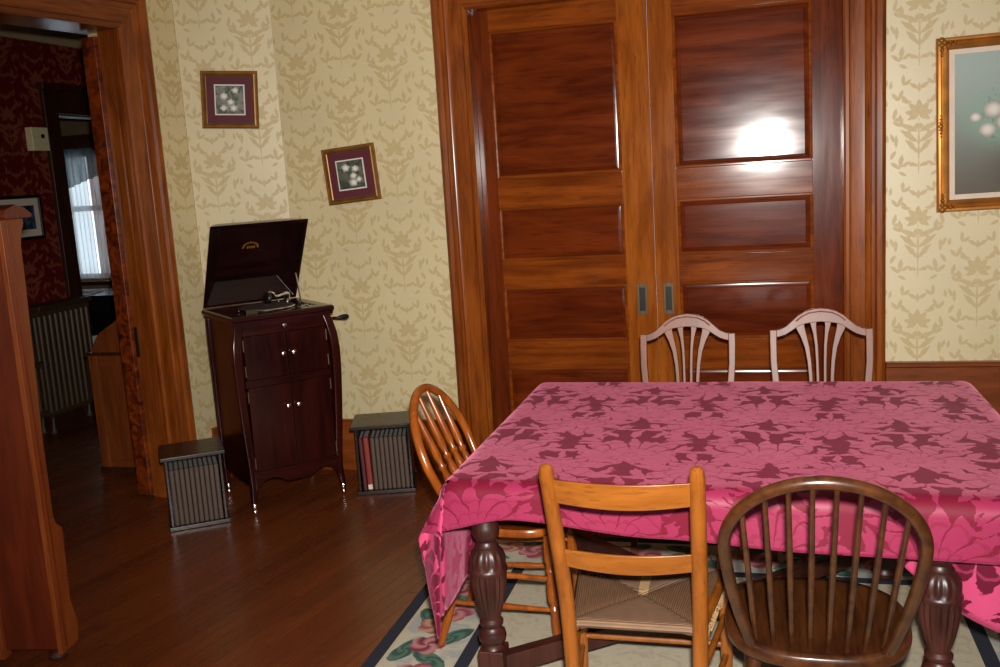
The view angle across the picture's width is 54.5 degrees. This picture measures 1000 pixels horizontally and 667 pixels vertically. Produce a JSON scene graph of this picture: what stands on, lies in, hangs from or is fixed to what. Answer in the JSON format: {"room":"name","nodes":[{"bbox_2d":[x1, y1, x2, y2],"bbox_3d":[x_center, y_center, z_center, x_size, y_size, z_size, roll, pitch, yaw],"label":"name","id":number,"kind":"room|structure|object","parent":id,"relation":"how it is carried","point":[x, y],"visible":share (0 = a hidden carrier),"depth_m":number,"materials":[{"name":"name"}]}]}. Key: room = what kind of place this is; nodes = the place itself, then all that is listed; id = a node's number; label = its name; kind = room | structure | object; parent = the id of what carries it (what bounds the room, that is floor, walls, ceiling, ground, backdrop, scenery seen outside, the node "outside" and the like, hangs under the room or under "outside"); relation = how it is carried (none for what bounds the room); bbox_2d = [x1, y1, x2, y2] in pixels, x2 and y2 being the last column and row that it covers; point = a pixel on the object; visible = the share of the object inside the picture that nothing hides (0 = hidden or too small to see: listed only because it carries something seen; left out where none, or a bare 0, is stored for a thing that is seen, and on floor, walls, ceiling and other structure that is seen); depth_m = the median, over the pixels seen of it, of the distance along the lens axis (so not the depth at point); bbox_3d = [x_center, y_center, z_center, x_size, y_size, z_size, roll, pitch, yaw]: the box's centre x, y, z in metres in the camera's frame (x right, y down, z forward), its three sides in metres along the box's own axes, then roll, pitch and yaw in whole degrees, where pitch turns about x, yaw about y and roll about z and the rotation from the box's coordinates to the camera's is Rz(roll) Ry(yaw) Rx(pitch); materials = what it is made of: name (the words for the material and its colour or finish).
{"room":"dining room","nodes":[
{"label":"dining room","id":0,"kind":"room"},
{"bbox_2d":[0,36,86,392],"bbox_3d":[-3.669,-0.726,6.431,0.140,3.090,6.600,-1,10,15],"label":"wall","id":1,"kind":"structure","parent":0,"point":[23,63],"depth_m":7.10,"materials":[{"name":"red paper"}]},
{"bbox_2d":[0,195,45,240],"bbox_3d":[-3.439,-0.829,6.966,0.022,0.320,0.430,-1,10,15],"label":"framed picture","id":2,"kind":"object","parent":1,"relation":"attached to","point":[33,226],"visible":0.65,"depth_m":7.06,"materials":[{"name":"black paint"}]},
{"bbox_2d":[21,205,36,229],"bbox_3d":[-3.439,-0.830,6.971,0.002,0.172,0.272,-1,10,15],"label":"print","id":3,"kind":"object","parent":2,"relation":"attached to","point":[30,223],"depth_m":7.06},
{"bbox_2d":[25,127,49,150],"bbox_3d":[-3.388,-1.425,7.112,0.068,0.170,0.170,-1,10,15],"label":"thermostat box","id":4,"kind":"object","parent":1,"relation":"attached to","point":[37,139],"visible":1,"depth_m":7.07,"materials":[{"name":"beige plastic"}]},
{"bbox_2d":[0,24,87,48],"bbox_3d":[-3.630,-2.114,6.168,0.120,0.275,6.600,-1,10,15],"label":"trim","id":5,"kind":"structure","parent":1,"relation":"attached to","point":[60,38],"depth_m":7.16,"materials":[{"name":"brown wood"}]},
{"bbox_2d":[45,406,83,427],"bbox_3d":[-3.803,0.890,5.521,0.025,0.220,4.240,-1,10,15],"label":"baseboard","id":6,"kind":"structure","parent":1,"relation":"attached to","point":[77,412],"depth_m":7.36,"materials":[{"name":"brown wood"}]},
{"bbox_2d":[36,82,94,413],"bbox_3d":[-3.233,-0.709,7.913,0.200,2.520,1.165,-1,10,15],"label":"trim","id":7,"kind":"structure","parent":1,"relation":"attached to","point":[56,99],"depth_m":7.36,"materials":[{"name":"brown wood"}]},
{"bbox_2d":[59,118,111,288],"bbox_3d":[-4.715,-1.241,9.943,3.710,3.090,0.120,-1,10,15],"label":"wall","id":8,"kind":"structure","parent":0,"point":[68,126],"depth_m":9.61,"materials":[{"name":"paint"}]},
{"bbox_2d":[62,134,111,285],"bbox_3d":[-4.032,-1.232,9.692,0.980,1.490,0.130,-1,10,15],"label":"window","id":9,"kind":"structure","parent":8,"relation":"in","point":[84,140],"depth_m":9.62,"materials":[{"name":"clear glass"}]},
{"bbox_2d":[64,147,97,187],"bbox_3d":[-4.114,-1.571,9.505,0.790,0.470,0.040,-1,10,15],"label":"swag valance","id":10,"kind":"object","parent":9,"relation":"hanging from","point":[81,165],"visible":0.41,"depth_m":9.49,"materials":[{"name":"white fabric"}]},
{"bbox_2d":[69,181,99,277],"bbox_3d":[-4.226,-1.163,9.657,0.400,1.230,0.036,-1,10,15],"label":"sheer curtain","id":11,"kind":"object","parent":9,"relation":"hanging from","point":[79,194],"visible":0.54,"depth_m":9.66,"materials":[{"name":"white fabric"}]},
{"bbox_2d":[89,176,110,276],"bbox_3d":[-3.886,-1.181,9.578,0.300,1.250,0.040,-1,10,15],"label":"drape","id":12,"kind":"object","parent":9,"relation":"hanging from","point":[94,183],"visible":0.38,"depth_m":9.62,"materials":[{"name":"white fabric"}]},
{"bbox_2d":[88,0,216,439],"bbox_3d":[-3.082,-0.123,2.839,0.220,3.000,6.030,1,10,25],"label":"wall","id":13,"kind":"structure","parent":0,"point":[159,12],"depth_m":5.38,"materials":[{"name":"beige paper"}]},
{"bbox_2d":[0,13,167,497],"bbox_3d":[-2.348,-0.184,4.402,0.228,2.520,1.792,1,10,25],"label":"trim","id":14,"kind":"structure","parent":13,"relation":"attached to","point":[107,42],"depth_m":5.12,"materials":[{"name":"brown wood"}]},
{"bbox_2d":[0,0,196,443],"bbox_3d":[-2.226,-0.287,4.323,0.067,2.733,2.204,1,10,25],"label":"trim","id":15,"kind":"structure","parent":13,"relation":"attached to","point":[129,18],"depth_m":5.12,"materials":[{"name":"brown wood"}]},
{"bbox_2d":[81,36,153,494],"bbox_3d":[-2.031,-0.316,5.200,0.118,2.458,0.035,1,10,25],"label":"door","id":16,"kind":"structure","parent":13,"relation":"in","point":[128,335],"depth_m":5.18,"materials":[{"name":"red wood"}]},
{"bbox_2d":[211,426,223,476],"bbox_3d":[-1.635,0.690,5.660,0.026,0.300,0.070,1,10,26],"label":"baseboard","id":17,"kind":"structure","parent":13,"relation":"attached to","point":[214,430],"depth_m":5.62,"materials":[{"name":"brown wood"}]},
{"bbox_2d":[172,7,204,291],"bbox_3d":[-1.472,-1.004,7.281,0.120,3.090,4.000,-1,10,15],"label":"wall","id":18,"kind":"structure","parent":0,"point":[172,7],"depth_m":5.71,"materials":[{"name":"paper"}]},
{"bbox_2d":[172,0,297,308],"bbox_3d":[-1.458,-0.672,5.541,0.521,3.000,0.100,-4,9,-3],"label":"wall","id":19,"kind":"structure","parent":0,"point":[238,175],"depth_m":5.41,"materials":[{"name":"beige paper"}]},
{"bbox_2d":[200,71,259,128],"bbox_3d":[-1.498,-1.295,5.374,0.328,0.330,0.025,-4,9,-3],"label":"framed photograph","id":20,"kind":"object","parent":19,"relation":"attached to","point":[229,99],"visible":1,"depth_m":5.37},
{"bbox_2d":[0,411,669,666],"bbox_3d":[-1.692,1.048,4.749,12.200,0.100,11.000,-1,10,15],"label":"floor","id":21,"kind":"structure","parent":0,"point":[321,574],"depth_m":4.26,"materials":[{"name":"brown wood"}]},
{"bbox_2d":[0,204,77,661],"bbox_3d":[-1.910,0.389,3.450,0.650,1.648,0.166,-3,9,5],"label":"tall cabinet","id":22,"kind":"object","parent":21,"relation":"on","point":[37,612],"visible":1,"depth_m":3.41,"materials":[{"name":"red wood"}]},
{"bbox_2d":[28,296,93,433],"bbox_3d":[-3.226,0.220,7.194,0.170,0.925,0.570,-1,10,15],"label":"radiator","id":23,"kind":"object","parent":21,"relation":"on","point":[60,328],"visible":0.9,"depth_m":7.08,"materials":[{"name":"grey metal"}]},
{"bbox_2d":[82,288,115,334],"bbox_3d":[-3.908,-0.011,9.308,1.100,0.775,0.600,-1,10,15],"label":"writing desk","id":24,"kind":"object","parent":21,"relation":"on","point":[102,313],"visible":0.02,"depth_m":8.98,"materials":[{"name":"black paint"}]},
{"bbox_2d":[82,290,103,294],"bbox_3d":[-3.946,-0.382,9.114,0.340,0.018,0.260,-3,9,4],"label":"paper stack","id":25,"kind":"object","parent":24,"relation":"on","point":[92,291],"visible":0.44,"depth_m":9.09,"materials":[{"name":"white paper"}]},
{"bbox_2d":[85,319,135,472],"bbox_3d":[-2.154,0.272,5.965,0.557,1.090,0.422,-1,10,15],"label":"bench","id":26,"kind":"object","parent":21,"relation":"on","point":[105,360],"visible":0.29,"depth_m":5.84,"materials":[{"name":"brown wood"}]},
{"bbox_2d":[158,437,230,531],"bbox_3d":[-1.553,0.764,4.941,0.310,0.380,0.291,-7,10,-19],"label":"case","id":27,"kind":"object","parent":21,"relation":"on","point":[172,452],"visible":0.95,"depth_m":4.86,"materials":[{"name":"black wood"}]},
{"bbox_2d":[168,461,179,525],"bbox_3d":[-1.652,0.800,4.912,0.021,0.284,0.233,-7,10,-19],"label":"album","id":28,"kind":"object","parent":27,"relation":"in","point":[170,464],"visible":0.9,"depth_m":4.81,"materials":[{"name":"fabric"}]},
{"bbox_2d":[173,461,184,524],"bbox_3d":[-1.630,0.798,4.920,0.021,0.284,0.233,-7,10,-19],"label":"album","id":29,"kind":"object","parent":27,"relation":"in","point":[175,464],"visible":0.9,"depth_m":4.82,"materials":[{"name":"fabric"}]},
{"bbox_2d":[178,460,189,523],"bbox_3d":[-1.608,0.795,4.928,0.022,0.284,0.233,-7,10,-20],"label":"album","id":30,"kind":"object","parent":27,"relation":"in","point":[180,464],"visible":0.9,"depth_m":4.83,"materials":[{"name":"fabric"}]},
{"bbox_2d":[182,459,194,522],"bbox_3d":[-1.586,0.792,4.935,0.021,0.284,0.233,-7,10,-19],"label":"album","id":31,"kind":"object","parent":27,"relation":"in","point":[185,464],"visible":0.9,"depth_m":4.83,"materials":[{"name":"fabric"}]},
{"bbox_2d":[187,458,199,521],"bbox_3d":[-1.564,0.790,4.943,0.021,0.284,0.233,-7,10,-19],"label":"album","id":32,"kind":"object","parent":27,"relation":"in","point":[189,461],"visible":0.87,"depth_m":4.84,"materials":[{"name":"fabric"}]},
{"bbox_2d":[192,458,204,520],"bbox_3d":[-1.542,0.787,4.951,0.022,0.284,0.233,-7,10,-20],"label":"album","id":33,"kind":"object","parent":27,"relation":"in","point":[194,460],"visible":0.85,"depth_m":4.85,"materials":[{"name":"fabric"}]},
{"bbox_2d":[197,457,208,520],"bbox_3d":[-1.520,0.784,4.959,0.022,0.284,0.233,-7,10,-20],"label":"album","id":34,"kind":"object","parent":27,"relation":"in","point":[199,460],"visible":0.82,"depth_m":4.86,"materials":[{"name":"fabric"}]},
{"bbox_2d":[201,456,213,519],"bbox_3d":[-1.498,0.782,4.967,0.021,0.284,0.233,-7,10,-19],"label":"album","id":35,"kind":"object","parent":27,"relation":"in","point":[204,460],"visible":0.79,"depth_m":4.87,"materials":[{"name":"fabric"}]},
{"bbox_2d":[206,456,218,518],"bbox_3d":[-1.476,0.779,4.975,0.021,0.284,0.233,-7,10,-19],"label":"album","id":36,"kind":"object","parent":27,"relation":"in","point":[209,460],"visible":0.84,"depth_m":4.87,"materials":[{"name":"fabric"}]},
{"bbox_2d":[211,455,223,517],"bbox_3d":[-1.453,0.776,4.982,0.021,0.284,0.233,-7,10,-19],"label":"album","id":37,"kind":"object","parent":27,"relation":"in","point":[213,457],"visible":0.82,"depth_m":4.88,"materials":[{"name":"fabric"}]},
{"bbox_2d":[202,218,348,514],"bbox_3d":[-1.178,0.136,5.211,0.675,1.481,0.587,-9,11,-32],"label":"phonograph","id":38,"kind":"object","parent":21,"relation":"on","point":[276,370],"visible":1,"depth_m":5.05,"materials":[{"name":"red wood"}]},
{"bbox_2d":[350,411,417,495],"bbox_3d":[-0.624,0.648,5.284,0.330,0.380,0.291,-4,9,-2],"label":"case","id":39,"kind":"object","parent":21,"relation":"on","point":[399,419],"visible":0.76,"depth_m":5.18,"materials":[{"name":"black wood"}]},
{"bbox_2d":[358,430,367,489],"bbox_3d":[-0.737,0.681,5.286,0.020,0.284,0.233,-5,9,-2],"label":"album","id":40,"kind":"object","parent":39,"relation":"in","point":[360,439],"visible":0.7,"depth_m":5.18,"materials":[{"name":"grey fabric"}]},
{"bbox_2d":[363,430,373,489],"bbox_3d":[-0.709,0.677,5.285,0.029,0.288,0.237,-6,9,-2],"label":"album","id":41,"kind":"object","parent":39,"relation":"in","point":[366,437],"visible":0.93,"depth_m":5.18,"materials":[{"name":"red fabric"}]},
{"bbox_2d":[370,429,378,488],"bbox_3d":[-0.677,0.677,5.289,0.021,0.284,0.233,-5,9,-2],"label":"album","id":42,"kind":"object","parent":39,"relation":"in","point":[372,440],"visible":0.74,"depth_m":5.18,"materials":[{"name":"fabric"}]},
{"bbox_2d":[374,429,383,488],"bbox_3d":[-0.653,0.675,5.290,0.021,0.284,0.233,-5,9,-2],"label":"album","id":43,"kind":"object","parent":39,"relation":"in","point":[377,444],"visible":0.75,"depth_m":5.18,"materials":[{"name":"fabric"}]},
{"bbox_2d":[379,429,387,488],"bbox_3d":[-0.629,0.673,5.291,0.022,0.284,0.233,-5,9,-2],"label":"album","id":44,"kind":"object","parent":39,"relation":"in","point":[381,436],"visible":0.75,"depth_m":5.18,"materials":[{"name":"fabric"}]},
{"bbox_2d":[384,428,392,487],"bbox_3d":[-0.605,0.672,5.292,0.021,0.284,0.233,-5,9,-2],"label":"album","id":45,"kind":"object","parent":39,"relation":"in","point":[386,442],"visible":0.77,"depth_m":5.18,"materials":[{"name":"fabric"}]},
{"bbox_2d":[388,428,396,487],"bbox_3d":[-0.580,0.670,5.293,0.022,0.284,0.233,-5,9,-2],"label":"album","id":46,"kind":"object","parent":39,"relation":"in","point":[390,436],"visible":0.77,"depth_m":5.18,"materials":[{"name":"fabric"}]},
{"bbox_2d":[393,428,401,487],"bbox_3d":[-0.556,0.668,5.294,0.022,0.284,0.233,-5,9,-2],"label":"album","id":47,"kind":"object","parent":39,"relation":"in","point":[395,440],"visible":0.77,"depth_m":5.19,"materials":[{"name":"fabric"}]},
{"bbox_2d":[397,427,405,486],"bbox_3d":[-0.532,0.667,5.295,0.022,0.284,0.233,-5,9,-2],"label":"album","id":48,"kind":"object","parent":39,"relation":"in","point":[399,435],"visible":0.8,"depth_m":5.19,"materials":[{"name":"fabric"}]},
{"bbox_2d":[402,427,410,486],"bbox_3d":[-0.508,0.665,5.296,0.022,0.284,0.233,-5,9,-2],"label":"album","id":49,"kind":"object","parent":39,"relation":"in","point":[404,432],"visible":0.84,"depth_m":5.19,"materials":[{"name":"fabric"}]},
{"bbox_2d":[361,537,999,666],"bbox_3d":[0.669,1.132,3.002,2.390,0.011,2.560,-1,10,15],"label":"area rug","id":50,"kind":"object","parent":21,"relation":"on","point":[412,641],"visible":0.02,"depth_m":3.49,"materials":[{"name":"carpet"}]},
{"bbox_2d":[409,384,577,645],"bbox_3d":[-0.017,0.629,3.500,0.530,0.908,0.495,-1,10,15],"label":"chair","id":51,"kind":"object","parent":50,"relation":"on","point":[509,530],"visible":0.48,"depth_m":3.39,"materials":[{"name":"brown wood"}]},
{"bbox_2d":[539,463,732,666],"bbox_3d":[0.390,0.728,2.709,0.487,0.916,0.564,-1,10,15],"label":"chair","id":52,"kind":"object","parent":50,"relation":"on","point":[677,594],"visible":1,"depth_m":2.55,"materials":[{"name":"brown wood"}]},
{"bbox_2d":[469,521,963,666],"bbox_3d":[0.831,0.686,3.340,1.620,0.737,1.350,-1,10,15],"label":"dining table","id":53,"kind":"object","parent":50,"relation":"on","point":[940,607],"visible":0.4,"depth_m":2.94,"materials":[{"name":"brown wood"}]},
{"bbox_2d":[419,381,999,638],"bbox_3d":[0.815,0.546,3.342,1.974,0.481,1.521,-1,10,15],"label":"tablecloth","id":54,"kind":"object","parent":53,"relation":"on","point":[934,445],"visible":0.89,"depth_m":2.94,"materials":[{"name":"pink fabric"}]},
{"bbox_2d":[717,476,933,666],"bbox_3d":[0.797,0.718,2.433,0.467,0.979,0.733,-1,10,15],"label":"chair","id":55,"kind":"object","parent":50,"relation":"on","point":[789,621],"visible":1,"depth_m":2.31,"materials":[{"name":"brown wood"}]},
{"bbox_2d":[631,313,739,559],"bbox_3d":[0.813,0.425,4.242,0.465,0.974,0.504,-1,8,15],"label":"chair","id":56,"kind":"object","parent":21,"relation":"on","point":[695,321],"visible":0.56,"depth_m":4.39,"materials":[{"name":"brown pale pinkish-grey painted wood"}]},
{"bbox_2d":[769,307,873,560],"bbox_3d":[1.369,0.410,4.090,0.472,0.985,0.504,-1,8,15],"label":"chair","id":57,"kind":"object","parent":21,"relation":"on","point":[828,316],"visible":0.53,"depth_m":4.24,"materials":[{"name":"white wood"}]},
{"bbox_2d":[269,0,999,418],"bbox_3d":[1.522,-0.744,4.847,5.592,3.000,0.160,-1,10,15],"label":"wall","id":58,"kind":"structure","parent":0,"point":[349,72],"depth_m":5.26,"materials":[{"name":"beige paper"}]},
{"bbox_2d":[321,142,381,205],"bbox_3d":[-0.824,-0.878,5.356,0.334,0.329,0.025,-1,10,15],"label":"framed photograph","id":59,"kind":"object","parent":58,"relation":"attached to","point":[350,172],"visible":1,"depth_m":5.36},
{"bbox_2d":[319,419,461,471],"bbox_3d":[-0.664,0.641,5.591,0.937,0.300,0.026,-1,10,15],"label":"baseboard","id":60,"kind":"structure","parent":58,"relation":"attached to","point":[349,449],"depth_m":5.55,"materials":[{"name":"brown wood"}]},
{"bbox_2d":[471,0,659,427],"bbox_3d":[0.360,-0.495,5.212,0.937,2.514,0.048,-1,10,15],"label":"door","id":61,"kind":"structure","parent":58,"relation":"in","point":[562,88],"depth_m":5.15,"materials":[{"name":"brown wood"}]},
{"bbox_2d":[639,288,645,310],"bbox_3d":[0.756,-0.182,5.142,0.030,0.124,0.004,-1,10,15],"label":"door handle","id":62,"kind":"object","parent":61,"relation":"on","point":[642,291],"depth_m":5.14,"materials":[{"name":"black metal"}]},
{"bbox_2d":[430,0,885,457],"bbox_3d":[0.782,-0.573,4.959,2.271,2.718,0.066,-1,10,15],"label":"trim","id":63,"kind":"structure","parent":58,"relation":"attached to","point":[864,21],"depth_m":4.97,"materials":[{"name":"brown wood"}]},
{"bbox_2d":[646,0,842,381],"bbox_3d":[1.271,-0.511,4.963,0.948,2.514,0.048,-1,10,15],"label":"door","id":64,"kind":"structure","parent":58,"relation":"in","point":[746,95],"depth_m":4.90,"materials":[{"name":"brown wood"}]},
{"bbox_2d":[666,287,671,309],"bbox_3d":[0.889,-0.185,5.106,0.030,0.124,0.004,-1,10,15],"label":"door handle","id":65,"kind":"object","parent":64,"relation":"on","point":[668,289],"depth_m":5.10,"materials":[{"name":"black metal"}]},
{"bbox_2d":[885,360,999,414],"bbox_3d":[3.097,0.422,4.527,2.425,0.612,0.044,-1,10,15],"label":"trim","id":66,"kind":"structure","parent":58,"relation":"attached to","point":[984,375],"depth_m":4.71,"materials":[{"name":"brown wood"}]},
{"bbox_2d":[936,32,999,212],"bbox_3d":[2.373,-0.980,4.465,0.678,0.808,0.044,-2,9,15],"label":"oil painting","id":67,"kind":"object","parent":58,"relation":"attached to","point":[967,67],"visible":1,"depth_m":4.53,"materials":[{"name":"fabric"}]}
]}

